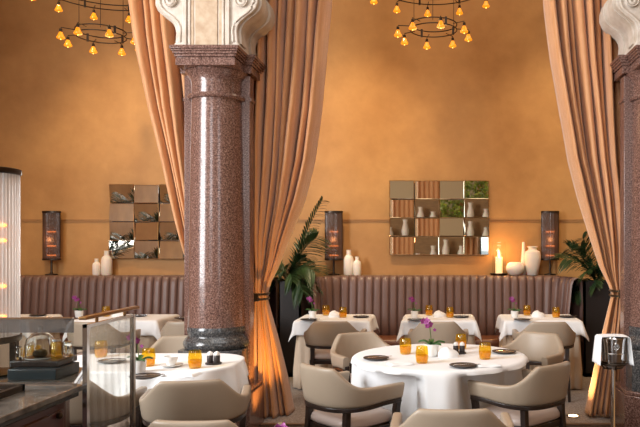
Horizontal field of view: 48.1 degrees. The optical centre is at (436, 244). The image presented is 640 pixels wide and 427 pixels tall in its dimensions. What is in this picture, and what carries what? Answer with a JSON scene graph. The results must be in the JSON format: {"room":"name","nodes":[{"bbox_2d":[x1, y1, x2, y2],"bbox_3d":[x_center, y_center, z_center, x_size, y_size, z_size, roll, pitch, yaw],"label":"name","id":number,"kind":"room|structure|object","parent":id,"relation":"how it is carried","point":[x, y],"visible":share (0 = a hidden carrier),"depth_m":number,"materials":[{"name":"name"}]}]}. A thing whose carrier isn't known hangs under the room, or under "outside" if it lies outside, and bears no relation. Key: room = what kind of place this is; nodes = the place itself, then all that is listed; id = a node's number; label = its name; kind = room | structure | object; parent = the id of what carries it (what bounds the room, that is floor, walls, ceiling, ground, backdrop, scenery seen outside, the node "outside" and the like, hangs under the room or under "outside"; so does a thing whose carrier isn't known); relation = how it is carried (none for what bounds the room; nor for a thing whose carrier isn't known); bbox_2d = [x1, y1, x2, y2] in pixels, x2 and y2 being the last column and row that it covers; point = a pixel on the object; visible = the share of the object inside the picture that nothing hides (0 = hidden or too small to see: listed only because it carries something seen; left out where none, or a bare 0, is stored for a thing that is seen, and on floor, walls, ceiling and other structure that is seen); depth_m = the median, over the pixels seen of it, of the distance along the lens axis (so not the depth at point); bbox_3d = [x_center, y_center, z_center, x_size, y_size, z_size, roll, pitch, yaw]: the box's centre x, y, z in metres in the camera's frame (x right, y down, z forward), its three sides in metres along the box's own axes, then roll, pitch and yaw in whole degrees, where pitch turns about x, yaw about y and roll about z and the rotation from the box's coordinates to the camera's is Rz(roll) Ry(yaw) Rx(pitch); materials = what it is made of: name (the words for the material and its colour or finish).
{"room":"restaurant","nodes":[
{"label":"restaurant","id":0,"kind":"room"},
{"bbox_2d":[205,361,221,364],"bbox_3d":[-1.513,0.800,4.738,0.108,0.010,0.108,0,0,0],"label":"tray","id":1,"kind":"object","parent":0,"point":[208,362],"depth_m":4.72,"materials":[{"name":"grey stone"}]},
{"bbox_2d":[0,0,605,279],"bbox_3d":[-0.210,-1.540,9.100,11.220,6.200,0.200,0,0,0],"label":"wall","id":2,"kind":"structure","parent":0,"point":[76,122],"depth_m":9.00,"materials":[{"name":"paint"}]},
{"bbox_2d":[109,184,183,258],"bbox_3d":[-3.553,-0.297,8.950,1.272,0.958,0.079,0,0,0],"label":"wall mirror","id":3,"kind":"object","parent":2,"relation":"attached to","point":[142,225],"visible":0.6,"depth_m":8.94,"materials":[{"name":"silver metal"}]},
{"bbox_2d":[0,219,583,221],"bbox_3d":[-0.210,-0.313,8.995,10.820,0.030,0.010,0,0,0],"label":"trim","id":4,"kind":"structure","parent":2,"relation":"attached to","point":[0,219],"depth_m":8.99,"materials":[{"name":"brown"}]},
{"bbox_2d":[389,181,488,254],"bbox_3d":[0.029,-0.348,8.960,1.274,0.952,0.061,0,0,0],"label":"wall mirror","id":5,"kind":"object","parent":2,"relation":"attached to","point":[427,217],"visible":1,"depth_m":8.94,"materials":[{"name":"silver metal"}]},
{"bbox_2d":[259,425,610,426],"bbox_3d":[-0.210,1.660,2.000,11.220,0.200,14.400,0,0,0],"label":"floor","id":6,"kind":"structure","parent":0,"point":[260,425],"depth_m":6.05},
{"bbox_2d":[0,367,81,426],"bbox_3d":[-2.873,1.085,2.525,2.655,0.950,1.950,0,0,0],"label":"countertop","id":7,"kind":"structure","parent":6,"relation":"on","point":[38,405],"depth_m":2.85,"materials":[{"name":"grey stone"}]},
{"bbox_2d":[0,166,21,377],"bbox_3d":[-2.147,0.125,3.270,0.372,0.968,0.366,0,0,0],"label":"lamp","id":8,"kind":"object","parent":7,"relation":"on","point":[13,338],"visible":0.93,"depth_m":3.26,"materials":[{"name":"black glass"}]},
{"bbox_2d":[0,384,24,398],"bbox_3d":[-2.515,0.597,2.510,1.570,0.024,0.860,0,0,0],"label":"drip tray","id":9,"kind":"object","parent":7,"relation":"on","point":[6,390],"visible":1,"depth_m":2.88,"materials":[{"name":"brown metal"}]},
{"bbox_2d":[0,317,73,383],"bbox_3d":[-2.600,0.464,3.079,2.000,0.291,0.018,0,0,0],"label":"guard","id":10,"kind":"object","parent":7,"relation":"on","point":[1,382],"visible":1,"depth_m":3.07,"materials":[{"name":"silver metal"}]},
{"bbox_2d":[7,362,78,379],"bbox_3d":[-1.825,0.585,3.255,0.220,0.050,0.210,0,0,0],"label":"tray","id":11,"kind":"object","parent":7,"relation":"on","point":[16,373],"visible":0.83,"depth_m":3.15,"materials":[{"name":"grey"}]},
{"bbox_2d":[10,355,76,366],"bbox_3d":[-1.845,0.544,3.290,0.220,0.030,0.180,0,0,0],"label":"serving board","id":12,"kind":"object","parent":11,"relation":"on","point":[59,360],"visible":0.84,"depth_m":3.20,"materials":[{"name":"grey stone"}]},
{"bbox_2d":[15,346,21,359],"bbox_3d":[-1.935,0.499,3.240,0.028,0.060,0.028,0,0,0],"label":"jar","id":13,"kind":"object","parent":12,"relation":"on","point":[18,351],"visible":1,"depth_m":3.23,"materials":[{"name":"clear glass"}]},
{"bbox_2d":[24,326,56,359],"bbox_3d":[-1.865,0.454,3.290,0.136,0.150,0.136,0,0,0],"label":"glass cloche","id":14,"kind":"object","parent":12,"relation":"on","point":[39,345],"visible":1,"depth_m":3.25,"materials":[{"name":"clear glass"}]},
{"bbox_2d":[63,341,71,356],"bbox_3d":[-1.757,0.494,3.330,0.040,0.070,0.040,0,0,0],"label":"jar","id":15,"kind":"object","parent":12,"relation":"on","point":[67,346],"visible":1,"depth_m":3.31,"materials":[{"name":"clear glass"}]},
{"bbox_2d":[70,380,146,426],"bbox_3d":[-2.119,1.161,4.145,0.626,0.801,0.535,0,0,-3],"label":"armchair","id":16,"kind":"object","parent":6,"relation":"on","point":[107,409],"visible":0.35,"depth_m":3.98,"materials":[{"name":"leather"}]},
{"bbox_2d":[79,306,139,426],"bbox_3d":[-1.525,0.934,3.280,0.036,1.251,0.540,0,0,0],"label":"glass screen","id":17,"kind":"object","parent":6,"relation":"on","point":[85,327],"visible":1,"depth_m":3.15,"materials":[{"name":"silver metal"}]},
{"bbox_2d":[144,335,187,352],"bbox_3d":[-2.088,1.155,5.605,0.626,0.801,0.535,0,0,-9],"label":"armchair","id":18,"kind":"object","parent":6,"relation":"on","point":[164,344],"visible":0.03,"depth_m":5.79,"materials":[{"name":"leather"}]},
{"bbox_2d":[139,379,250,426],"bbox_3d":[-1.434,1.161,4.156,0.625,0.801,0.535,0,0,-12],"label":"armchair","id":19,"kind":"object","parent":6,"relation":"on","point":[213,399],"visible":0.86,"depth_m":3.93,"materials":[{"name":"leather"}]},
{"bbox_2d":[155,0,274,426],"bbox_3d":[-1.854,-0.810,5.890,0.864,4.740,0.660,0,0,0],"label":"stone column","id":20,"kind":"structure","parent":6,"relation":"on","point":[214,48],"depth_m":5.71,"materials":[{"name":"red stone"}]},
{"bbox_2d":[148,419,285,426],"bbox_3d":[-1.063,1.161,3.265,0.625,0.801,0.535,0,0,0],"label":"armchair","id":21,"kind":"object","parent":6,"relation":"on","point":[156,423],"visible":0.81,"depth_m":3.01,"materials":[{"name":"leather"}]},
{"bbox_2d":[300,363,404,426],"bbox_3d":[-0.596,1.161,4.566,0.625,0.801,0.535,0,0,44],"label":"armchair","id":22,"kind":"object","parent":6,"relation":"on","point":[336,402],"visible":0.99,"depth_m":4.38,"materials":[{"name":"leather"}]},
{"bbox_2d":[330,331,390,382],"bbox_3d":[-0.581,1.155,5.840,0.625,0.801,0.535,0,0,-30],"label":"armchair","id":23,"kind":"object","parent":6,"relation":"on","point":[345,346],"visible":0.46,"depth_m":5.97,"materials":[{"name":"leather"}]},
{"bbox_2d":[126,375,610,422],"bbox_3d":[-0.210,1.558,7.545,10.800,0.004,2.890,0,0,0],"label":"carpet","id":24,"kind":"object","parent":6,"relation":"on","point":[577,405],"visible":0.02,"depth_m":6.62,"materials":[{"name":"carpet"}]},
{"bbox_2d":[67,322,140,354],"bbox_3d":[-3.418,1.155,7.115,0.625,0.801,0.535,0,0,0],"label":"armchair","id":25,"kind":"object","parent":24,"relation":"on","point":[103,336],"visible":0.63,"depth_m":6.90,"materials":[{"name":"leather"}]},
{"bbox_2d":[0,275,277,354],"bbox_3d":[-3.695,0.969,8.592,3.610,1.174,0.785,0,0,0],"label":"banquette","id":26,"kind":"object","parent":24,"relation":"on","point":[23,294],"visible":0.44,"depth_m":8.61,"materials":[{"name":"brown leather"}]},
{"bbox_2d":[42,211,60,274],"bbox_3d":[-4.890,-0.025,8.880,0.234,0.812,0.150,0,0,0],"label":"table lamp","id":27,"kind":"object","parent":26,"relation":"on","point":[51,220],"visible":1,"depth_m":8.83,"materials":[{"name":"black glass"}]},
{"bbox_2d":[92,259,100,274],"bbox_3d":[-4.300,0.277,8.840,0.096,0.210,0.096,0,0,0],"label":"ceramic bottle","id":28,"kind":"object","parent":26,"relation":"on","point":[96,267],"visible":1,"depth_m":8.81,"materials":[{"name":"beige"}]},
{"bbox_2d":[101,251,111,274],"bbox_3d":[-4.190,0.227,8.880,0.132,0.310,0.132,0,0,0],"label":"ceramic bottle","id":29,"kind":"object","parent":26,"relation":"on","point":[106,261],"visible":0.98,"depth_m":8.83,"materials":[{"name":"beige ceramic"}]},
{"bbox_2d":[160,321,183,336],"bbox_3d":[-2.498,1.155,7.155,0.625,0.801,0.535,0,0,0],"label":"armchair","id":30,"kind":"object","parent":24,"relation":"on","point":[171,328],"visible":0.14,"depth_m":6.91,"materials":[{"name":"leather"}]},
{"bbox_2d":[278,281,301,376],"bbox_3d":[-1.740,0.993,8.435,0.260,1.125,0.370,0,0,0],"label":"planter","id":31,"kind":"object","parent":24,"relation":"on","point":[287,315],"visible":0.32,"depth_m":8.25,"materials":[{"name":"black paint"}]},
{"bbox_2d":[268,196,332,309],"bbox_3d":[-1.752,0.111,8.438,1.040,1.418,0.699,0,0,6],"label":"potted palm","id":32,"kind":"object","parent":31,"relation":"in","point":[297,270],"visible":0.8,"depth_m":8.36,"materials":[{"name":"green plant"}]},
{"bbox_2d":[304,321,366,372],"bbox_3d":[-1.052,1.155,7.155,0.625,0.801,0.535,0,0,0],"label":"armchair","id":33,"kind":"object","parent":24,"relation":"on","point":[320,336],"visible":0.57,"depth_m":6.93,"materials":[{"name":"leather"}]},
{"bbox_2d":[408,321,468,343],"bbox_3d":[0.016,1.155,7.135,0.625,0.801,0.535,0,0,1],"label":"armchair","id":34,"kind":"object","parent":24,"relation":"on","point":[451,332],"visible":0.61,"depth_m":6.90,"materials":[{"name":"leather"}]},
{"bbox_2d":[301,275,582,346],"bbox_3d":[0.060,0.969,8.592,3.310,1.174,0.785,0,0,0],"label":"banquette","id":35,"kind":"object","parent":24,"relation":"on","point":[485,297],"visible":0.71,"depth_m":8.60,"materials":[{"name":"brown leather"}]},
{"bbox_2d":[324,211,342,274],"bbox_3d":[-1.310,-0.025,8.880,0.234,0.812,0.150,0,0,0],"label":"table lamp","id":36,"kind":"object","parent":35,"relation":"on","point":[333,219],"visible":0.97,"depth_m":8.83,"materials":[{"name":"brown metal"}]},
{"bbox_2d":[344,250,353,274],"bbox_3d":[-1.120,0.222,8.880,0.126,0.320,0.126,0,0,0],"label":"ceramic bottle","id":37,"kind":"object","parent":35,"relation":"on","point":[348,259],"visible":0.98,"depth_m":8.83,"materials":[{"name":"beige ceramic"}]},
{"bbox_2d":[353,257,360,274],"bbox_3d":[-1.010,0.264,8.850,0.104,0.235,0.104,0,0,0],"label":"ceramic bottle","id":38,"kind":"object","parent":35,"relation":"on","point":[356,264],"visible":0.98,"depth_m":8.81,"materials":[{"name":"beige"}]},
{"bbox_2d":[490,253,507,274],"bbox_3d":[0.785,0.172,8.870,0.220,0.420,0.220,0,0,0],"label":"candle holder","id":39,"kind":"object","parent":35,"relation":"on","point":[498,260],"visible":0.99,"depth_m":8.83,"materials":[{"name":"brown metal"}]},
{"bbox_2d":[495,257,502,272],"bbox_3d":[0.785,0.255,8.870,0.090,0.206,0.090,0,0,0],"label":"candle","id":40,"kind":"object","parent":39,"relation":"on","point":[498,260],"depth_m":8.83,"materials":[{"name":"beige wax"}]},
{"bbox_2d":[506,262,523,274],"bbox_3d":[0.985,0.299,8.840,0.230,0.165,0.230,0,0,0],"label":"vase","id":41,"kind":"object","parent":35,"relation":"on","point":[512,268],"visible":0.98,"depth_m":8.76,"materials":[{"name":"beige ceramic"}]},
{"bbox_2d":[521,242,525,274],"bbox_3d":[1.105,0.172,8.945,0.068,0.420,0.068,0,0,0],"label":"ceramic bottle","id":42,"kind":"object","parent":35,"relation":"on","point":[523,243],"visible":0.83,"depth_m":8.92,"materials":[{"name":"beige"}]},
{"bbox_2d":[524,246,540,274],"bbox_3d":[1.205,0.199,8.830,0.210,0.365,0.210,0,0,0],"label":"vase","id":43,"kind":"object","parent":35,"relation":"on","point":[532,256],"visible":1,"depth_m":8.76,"materials":[{"name":"beige ceramic"}]},
{"bbox_2d":[541,211,558,274],"bbox_3d":[1.435,-0.025,8.885,0.234,0.812,0.150,0,0,0],"label":"table lamp","id":44,"kind":"object","parent":35,"relation":"on","point":[549,219],"visible":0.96,"depth_m":8.84,"materials":[{"name":"brown metal"}]},
{"bbox_2d":[512,322,575,401],"bbox_3d":[1.098,1.155,7.115,0.625,0.801,0.535,0,0,0],"label":"armchair","id":45,"kind":"object","parent":24,"relation":"on","point":[567,335],"visible":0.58,"depth_m":6.89,"materials":[{"name":"leather"}]},
{"bbox_2d":[580,280,610,376],"bbox_3d":[1.917,0.993,8.435,0.365,1.125,0.370,0,0,0],"label":"planter","id":46,"kind":"object","parent":24,"relation":"on","point":[595,307],"visible":0.32,"depth_m":8.25,"materials":[{"name":"black paint"}]},
{"bbox_2d":[550,231,604,304],"bbox_3d":[1.860,0.277,8.359,0.980,0.902,0.619,0,0,0],"label":"potted palm","id":47,"kind":"object","parent":46,"relation":"in","point":[576,296],"visible":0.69,"depth_m":8.36,"materials":[{"name":"green plant"}]},
{"bbox_3d":[-1.130,1.183,7.830,0.710,0.723,0.580,0,0,0],"label":"dining table","id":48,"kind":"object","parent":24,"relation":"on","visible":0},
{"bbox_2d":[293,335,349,388],"bbox_3d":[-1.129,1.178,7.830,0.866,0.724,0.738,0,0,0],"label":"tablecloth","id":49,"kind":"object","parent":48,"relation":"on","point":[302,353],"visible":0.2,"depth_m":7.50,"materials":[{"name":"beige fabric"}]},
{"bbox_2d":[288,314,379,341],"bbox_3d":[-1.126,0.918,7.829,0.924,0.224,0.822,0,0,0],"label":"tablecloth","id":50,"kind":"object","parent":49,"relation":"on","point":[299,327],"visible":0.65,"depth_m":7.51,"materials":[{"name":"white fabric"}]},
{"bbox_2d":[306,297,319,317],"bbox_3d":[-1.389,0.688,7.792,0.156,0.235,0.123,0,0,35],"label":"potted orchid","id":51,"kind":"object","parent":50,"relation":"on","point":[312,313],"visible":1,"depth_m":7.77,"materials":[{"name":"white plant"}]},
{"bbox_2d":[328,310,339,317],"bbox_3d":[-1.137,0.768,7.830,0.155,0.075,0.113,0,0,0],"label":"napkin","id":52,"kind":"object","parent":50,"relation":"on","point":[333,314],"visible":0.92,"depth_m":7.79,"materials":[{"name":"white fabric"}]},
{"bbox_3d":[0.020,1.183,7.830,0.700,0.723,0.580,0,0,0],"label":"dining table","id":53,"kind":"object","parent":24,"relation":"on","visible":0},
{"bbox_2d":[403,335,474,344],"bbox_3d":[0.020,1.178,7.830,0.858,0.724,0.739,0,0,0],"label":"tablecloth","id":54,"kind":"object","parent":53,"relation":"on","point":[471,338],"visible":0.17,"depth_m":7.51,"materials":[{"name":"beige fabric"}]},
{"bbox_2d":[396,314,481,341],"bbox_3d":[0.016,0.918,7.843,0.947,0.224,0.838,0,0,0],"label":"tablecloth","id":55,"kind":"object","parent":54,"relation":"on","point":[469,323],"visible":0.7,"depth_m":7.49,"materials":[{"name":"white fabric"}]},
{"bbox_2d":[407,297,421,317],"bbox_3d":[-0.253,0.688,7.792,0.156,0.235,0.123,0,0,35],"label":"potted orchid","id":56,"kind":"object","parent":55,"relation":"on","point":[414,313],"visible":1,"depth_m":7.77,"materials":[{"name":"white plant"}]},
{"bbox_2d":[433,310,446,317],"bbox_3d":[0.032,0.768,7.830,0.155,0.075,0.113,0,0,0],"label":"napkin","id":57,"kind":"object","parent":55,"relation":"on","point":[438,314],"visible":1,"depth_m":7.79,"materials":[{"name":"white fabric"}]},
{"bbox_3d":[1.140,1.183,7.830,0.740,0.723,0.580,0,0,0],"label":"dining table","id":58,"kind":"object","parent":24,"relation":"on","visible":0},
{"bbox_2d":[499,333,581,388],"bbox_3d":[1.141,1.178,7.830,0.901,0.724,0.744,0,0,0],"label":"tablecloth","id":59,"kind":"object","parent":58,"relation":"on","point":[575,352],"visible":0.23,"depth_m":7.50,"materials":[{"name":"beige fabric"}]},
{"bbox_2d":[495,314,588,340],"bbox_3d":[1.141,0.918,7.825,0.961,0.224,0.797,0,0,0],"label":"tablecloth","id":60,"kind":"object","parent":59,"relation":"on","point":[505,323],"visible":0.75,"depth_m":7.49,"materials":[{"name":"white fabric"}]},
{"bbox_2d":[507,296,521,317],"bbox_3d":[0.861,0.688,7.792,0.156,0.235,0.123,0,0,35],"label":"potted orchid","id":61,"kind":"object","parent":60,"relation":"on","point":[514,313],"visible":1,"depth_m":7.78,"materials":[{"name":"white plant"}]},
{"bbox_2d":[531,310,544,317],"bbox_3d":[1.133,0.768,7.830,0.155,0.075,0.113,0,0,0],"label":"napkin","id":62,"kind":"object","parent":60,"relation":"on","point":[537,314],"visible":1,"depth_m":7.79,"materials":[{"name":"white fabric"}]},
{"bbox_3d":[-3.470,1.183,7.830,0.840,0.723,0.580,0,0,0],"label":"dining table","id":63,"kind":"object","parent":24,"relation":"on","visible":0},
{"bbox_2d":[77,336,156,352],"bbox_3d":[-3.470,1.178,7.830,0.995,0.724,0.736,0,0,0],"label":"tablecloth","id":64,"kind":"object","parent":63,"relation":"on","point":[147,341],"visible":0.16,"depth_m":7.51,"materials":[{"name":"beige fabric"}]},
{"bbox_2d":[62,314,181,341],"bbox_3d":[-3.471,0.921,7.835,1.078,0.231,0.786,0,0,0],"label":"tablecloth","id":65,"kind":"object","parent":64,"relation":"on","point":[151,324],"visible":0.48,"depth_m":7.49,"materials":[{"name":"white fabric"}]},
{"bbox_2d":[72,295,86,317],"bbox_3d":[-3.991,0.682,7.791,0.164,0.247,0.130,0,0,35],"label":"potted orchid","id":66,"kind":"object","parent":65,"relation":"on","point":[78,312],"visible":0.98,"depth_m":7.78,"materials":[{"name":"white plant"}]},
{"bbox_3d":[-4.900,1.183,7.830,0.960,0.723,0.580,0,0,0],"label":"dining table","id":67,"kind":"object","parent":24,"relation":"on","visible":0},
{"bbox_2d":[0,329,61,366],"bbox_3d":[-4.900,1.178,7.830,1.116,0.724,0.739,0,0,0],"label":"tablecloth","id":68,"kind":"object","parent":67,"relation":"on","point":[4,348],"visible":0.19,"depth_m":7.50,"materials":[{"name":"beige fabric"}]},
{"bbox_2d":[0,314,66,337],"bbox_3d":[-4.896,0.921,7.826,1.183,0.231,0.836,0,0,0],"label":"tablecloth","id":69,"kind":"object","parent":68,"relation":"on","point":[26,327],"visible":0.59,"depth_m":7.58,"materials":[{"name":"white fabric"}]},
{"bbox_2d":[261,423,610,424],"bbox_3d":[-0.210,1.555,6.080,10.820,0.010,0.040,0,0,0],"label":"trim","id":70,"kind":"structure","parent":6,"relation":"on","point":[261,423],"depth_m":6.08,"materials":[{"name":"brown wood"}]},
{"bbox_2d":[390,408,513,426],"bbox_3d":[0.073,1.161,3.475,0.625,0.801,0.535,0,0,0],"label":"armchair","id":71,"kind":"object","parent":6,"relation":"on","point":[422,417],"visible":1,"depth_m":3.23,"materials":[{"name":"leather"}]},
{"bbox_2d":[467,361,569,426],"bbox_3d":[0.586,1.161,4.636,0.625,0.801,0.535,0,0,-44],"label":"armchair","id":72,"kind":"object","parent":6,"relation":"on","point":[532,401],"visible":0.98,"depth_m":4.43,"materials":[{"name":"leather"}]},
{"bbox_2d":[501,331,563,426],"bbox_3d":[0.758,1.155,5.855,0.626,0.801,0.535,0,0,37],"label":"armchair","id":73,"kind":"object","parent":6,"relation":"on","point":[540,348],"visible":0.32,"depth_m":6.01,"materials":[{"name":"leather"}]},
{"bbox_2d":[601,337,627,426],"bbox_3d":[1.170,1.086,4.650,0.280,0.948,0.280,0,0,0],"label":"stand","id":74,"kind":"object","parent":6,"relation":"on","point":[613,352],"visible":0.92,"depth_m":4.59,"materials":[{"name":"silver metal"}]},
{"bbox_2d":[592,334,633,365],"bbox_3d":[1.170,0.694,4.666,0.236,0.192,0.193,0,0,0],"label":"napkin","id":75,"kind":"object","parent":74,"relation":"on","point":[596,358],"visible":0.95,"depth_m":4.63,"materials":[{"name":"white fabric"}]},
{"bbox_2d":[599,0,639,426],"bbox_3d":[1.854,-0.810,5.890,0.864,4.740,0.660,0,0,0],"label":"stone column","id":76,"kind":"structure","parent":6,"relation":"on","point":[620,19],"depth_m":5.85,"materials":[{"name":"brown stone"}]},
{"bbox_3d":[-2.030,1.190,4.840,1.260,0.740,0.700,0,0,0],"label":"dining table","id":77,"kind":"object","parent":6,"relation":"on","visible":0},
{"bbox_2d":[74,353,248,395],"bbox_3d":[-2.030,0.925,4.836,1.441,0.237,0.902,0,0,0],"label":"tablecloth","id":78,"kind":"object","parent":77,"relation":"on","point":[114,379],"visible":0.46,"depth_m":4.61,"materials":[{"name":"white fabric"}]},
{"bbox_2d":[94,349,106,355],"bbox_3d":[-2.417,0.748,5.034,0.088,0.115,0.088,0,0,0],"label":"candle","id":79,"kind":"object","parent":78,"relation":"on","point":[98,352],"visible":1,"depth_m":5.00,"materials":[{"name":"orange wax"}]},
{"bbox_2d":[97,358,129,363],"bbox_3d":[-2.228,0.795,4.799,0.183,0.021,0.183,0,0,35],"label":"plate","id":80,"kind":"object","parent":78,"relation":"on","point":[108,360],"visible":1,"depth_m":4.80,"materials":[{"name":"black ceramic"}]},
{"bbox_2d":[126,334,152,372],"bbox_3d":[-1.893,0.682,4.432,0.164,0.247,0.130,0,0,35],"label":"potted orchid","id":81,"kind":"object","parent":78,"relation":"on","point":[141,362],"visible":0.6,"depth_m":4.42,"materials":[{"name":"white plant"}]},
{"bbox_2d":[129,372,164,379],"bbox_3d":[-1.768,0.795,4.239,0.183,0.021,0.183,0,0,29],"label":"plate","id":82,"kind":"object","parent":78,"relation":"on","point":[139,376],"visible":0.8,"depth_m":4.24,"materials":[{"name":"black ceramic"}]},
{"bbox_2d":[159,355,182,367],"bbox_3d":[-1.764,0.771,4.641,0.156,0.068,0.156,0,0,31],"label":"teacup","id":83,"kind":"object","parent":78,"relation":"on","point":[170,360],"visible":1,"depth_m":4.62,"materials":[{"name":"white ceramic"}]},
{"bbox_2d":[164,355,177,365],"bbox_3d":[-1.764,0.767,4.641,0.090,0.059,0.090,0,0,31],"label":"cup","id":84,"kind":"object","parent":83,"relation":"on","point":[170,360],"depth_m":4.62,"materials":[{"name":"white ceramic"}]},
{"bbox_2d":[161,371,202,377],"bbox_3d":[-1.574,0.796,4.321,0.204,0.020,0.132,0,0,6],"label":"folded napkin","id":85,"kind":"object","parent":78,"relation":"on","point":[178,374],"visible":1,"depth_m":4.27,"materials":[{"name":"white fabric"}]},
{"bbox_2d":[188,359,200,366],"bbox_3d":[-1.585,0.748,4.584,0.088,0.115,0.088,0,0,0],"label":"candle","id":86,"kind":"object","parent":78,"relation":"on","point":[192,362],"visible":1,"depth_m":4.55,"materials":[{"name":"orange wax"}]},
{"bbox_2d":[205,351,221,364],"bbox_3d":[-1.513,0.761,4.738,0.108,0.088,0.108,0,0,0],"label":"cruet","id":87,"kind":"object","parent":78,"relation":"on","point":[210,361],"visible":1,"depth_m":4.72,"materials":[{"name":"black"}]},
{"bbox_2d":[207,351,212,362],"bbox_3d":[-1.536,0.756,4.738,0.042,0.078,0.041,0,0,0],"label":"jar","id":88,"kind":"object","parent":87,"relation":"on","point":[210,354],"depth_m":4.72,"materials":[{"name":"black ceramic"}]},
{"bbox_2d":[214,351,219,362],"bbox_3d":[-1.490,0.756,4.738,0.042,0.078,0.041,0,0,0],"label":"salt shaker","id":89,"kind":"object","parent":87,"relation":"on","point":[216,354],"depth_m":4.72,"materials":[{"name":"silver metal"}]},
{"bbox_3d":[-0.210,-4.740,2.000,11.220,0.200,14.400,0,0,0],"label":"ceiling","id":90,"kind":"structure","parent":0,"visible":0},
{"bbox_2d":[31,0,135,55],"bbox_3d":[-3.600,-3.350,7.500,1.528,2.442,1.535,0,0,-26],"label":"ring chandelier","id":91,"kind":"object","parent":90,"relation":"hanging from","point":[109,33],"visible":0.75,"depth_m":7.64,"materials":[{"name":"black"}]},
{"bbox_2d":[370,0,489,48],"bbox_3d":[-0.037,-3.419,7.500,1.528,2.442,1.535,0,0,0],"label":"ring chandelier","id":92,"kind":"object","parent":90,"relation":"hanging from","point":[427,14],"visible":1,"depth_m":7.69,"materials":[{"name":"brown metal"}]},
{"bbox_3d":[-0.210,-3.915,5.875,10.820,1.450,0.650,0,0,0],"label":"trim","id":93,"kind":"structure","parent":0,"visible":0},
{"bbox_2d":[128,0,183,252],"bbox_3d":[-2.371,-0.871,6.273,0.961,4.841,0.351,0,0,-6],"label":"curtain","id":94,"kind":"object","parent":93,"relation":"hanging from","point":[162,80],"visible":0.21,"depth_m":6.24,"materials":[{"name":"orange fabric"}]},
{"bbox_2d":[254,0,331,417],"bbox_3d":[-1.362,-0.872,6.356,0.911,4.842,0.440,0,0,-14],"label":"curtain","id":95,"kind":"object","parent":93,"relation":"hanging from","point":[289,93],"visible":0.74,"depth_m":6.26,"materials":[{"name":"orange fabric"}]},
{"bbox_2d":[543,0,619,415],"bbox_3d":[1.387,-0.880,6.298,0.844,4.821,0.334,0,0,0],"label":"curtain","id":96,"kind":"object","parent":93,"relation":"hanging from","point":[581,54],"visible":0.64,"depth_m":6.27,"materials":[{"name":"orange fabric"}]},
{"bbox_3d":[0.020,1.190,5.120,1.190,0.740,1.190,0,0,0],"label":"round table","id":97,"kind":"object","parent":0,"visible":0},
{"bbox_2d":[351,343,528,422],"bbox_3d":[0.019,1.168,5.115,1.336,0.724,1.362,0,0,0],"label":"tablecloth","id":98,"kind":"object","parent":97,"relation":"on","point":[433,383],"visible":0.63,"depth_m":4.75,"materials":[{"name":"white fabric"}]},
{"bbox_2d":[363,355,390,360],"bbox_3d":[-0.429,0.795,4.924,0.183,0.021,0.183,0,0,32],"label":"plate","id":99,"kind":"object","parent":98,"relation":"on","point":[370,357],"visible":1,"depth_m":4.93,"materials":[{"name":"ceramic"}]},
{"bbox_2d":[386,361,413,366],"bbox_3d":[-0.249,0.798,4.718,0.170,0.017,0.110,0,0,-23],"label":"folded napkin","id":100,"kind":"object","parent":98,"relation":"on","point":[396,363],"visible":1,"depth_m":4.69,"materials":[{"name":"white fabric"}]},
{"bbox_2d":[400,346,410,352],"bbox_3d":[-0.233,0.748,5.173,0.088,0.115,0.088,0,0,0],"label":"tumbler","id":101,"kind":"object","parent":98,"relation":"on","point":[404,349],"visible":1,"depth_m":5.14,"materials":[{"name":"orange glass"}]},
{"bbox_2d":[416,354,427,361],"bbox_3d":[-0.102,0.748,4.778,0.088,0.115,0.088,0,0,0],"label":"tumbler","id":102,"kind":"object","parent":98,"relation":"on","point":[420,357],"visible":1,"depth_m":4.75,"materials":[{"name":"orange glass"}]},
{"bbox_2d":[418,317,444,356],"bbox_3d":[-0.043,0.663,5.071,0.189,0.284,0.149,0,0,35],"label":"potted orchid","id":103,"kind":"object","parent":98,"relation":"on","point":[431,349],"visible":0.98,"depth_m":5.05,"materials":[{"name":"white ceramic"}]},
{"bbox_2d":[438,347,458,357],"bbox_3d":[0.083,0.768,5.033,0.155,0.075,0.113,0,0,0],"label":"napkin","id":104,"kind":"object","parent":98,"relation":"on","point":[445,352],"visible":1,"depth_m":5.00,"materials":[{"name":"white fabric"}]},
{"bbox_2d":[453,342,465,354],"bbox_3d":[0.163,0.761,5.197,0.108,0.088,0.108,0,0,0],"label":"cruet","id":105,"kind":"object","parent":98,"relation":"on","point":[460,349],"visible":0.84,"depth_m":5.18,"materials":[{"name":"ceramic"}]},
{"bbox_2d":[453,342,458,351],"bbox_3d":[0.140,0.756,5.197,0.042,0.078,0.041,0,0,0],"label":"jar","id":106,"kind":"object","parent":105,"relation":"on","point":[455,346],"depth_m":5.18,"materials":[{"name":"black ceramic"}]},
{"bbox_2d":[459,342,464,352],"bbox_3d":[0.186,0.756,5.197,0.042,0.078,0.041,0,0,0],"label":"jar","id":107,"kind":"object","parent":105,"relation":"on","point":[462,346],"depth_m":5.18,"materials":[{"name":"black ceramic"}]},
{"bbox_2d":[449,362,479,367],"bbox_3d":[0.172,0.795,4.622,0.183,0.021,0.183,0,0,41],"label":"plate","id":108,"kind":"object","parent":98,"relation":"on","point":[456,364],"visible":1,"depth_m":4.62,"materials":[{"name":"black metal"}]},
{"bbox_2d":[479,350,490,357],"bbox_3d":[0.339,0.748,4.946,0.088,0.115,0.088,0,0,0],"label":"tumbler","id":109,"kind":"object","parent":98,"relation":"on","point":[484,353],"visible":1,"depth_m":4.92,"materials":[{"name":"orange glass"}]},
{"bbox_2d":[476,363,502,367],"bbox_3d":[0.340,0.798,4.660,0.170,0.017,0.110,0,0,-14],"label":"folded napkin","id":110,"kind":"object","parent":98,"relation":"on","point":[482,365],"visible":0.98,"depth_m":4.62,"materials":[{"name":"white fabric"}]},
{"bbox_2d":[492,349,515,353],"bbox_3d":[0.500,0.795,5.221,0.183,0.021,0.183,0,0,29],"label":"plate","id":111,"kind":"object","parent":98,"relation":"on","point":[499,351],"visible":1,"depth_m":5.22,"materials":[{"name":"black ceramic"}]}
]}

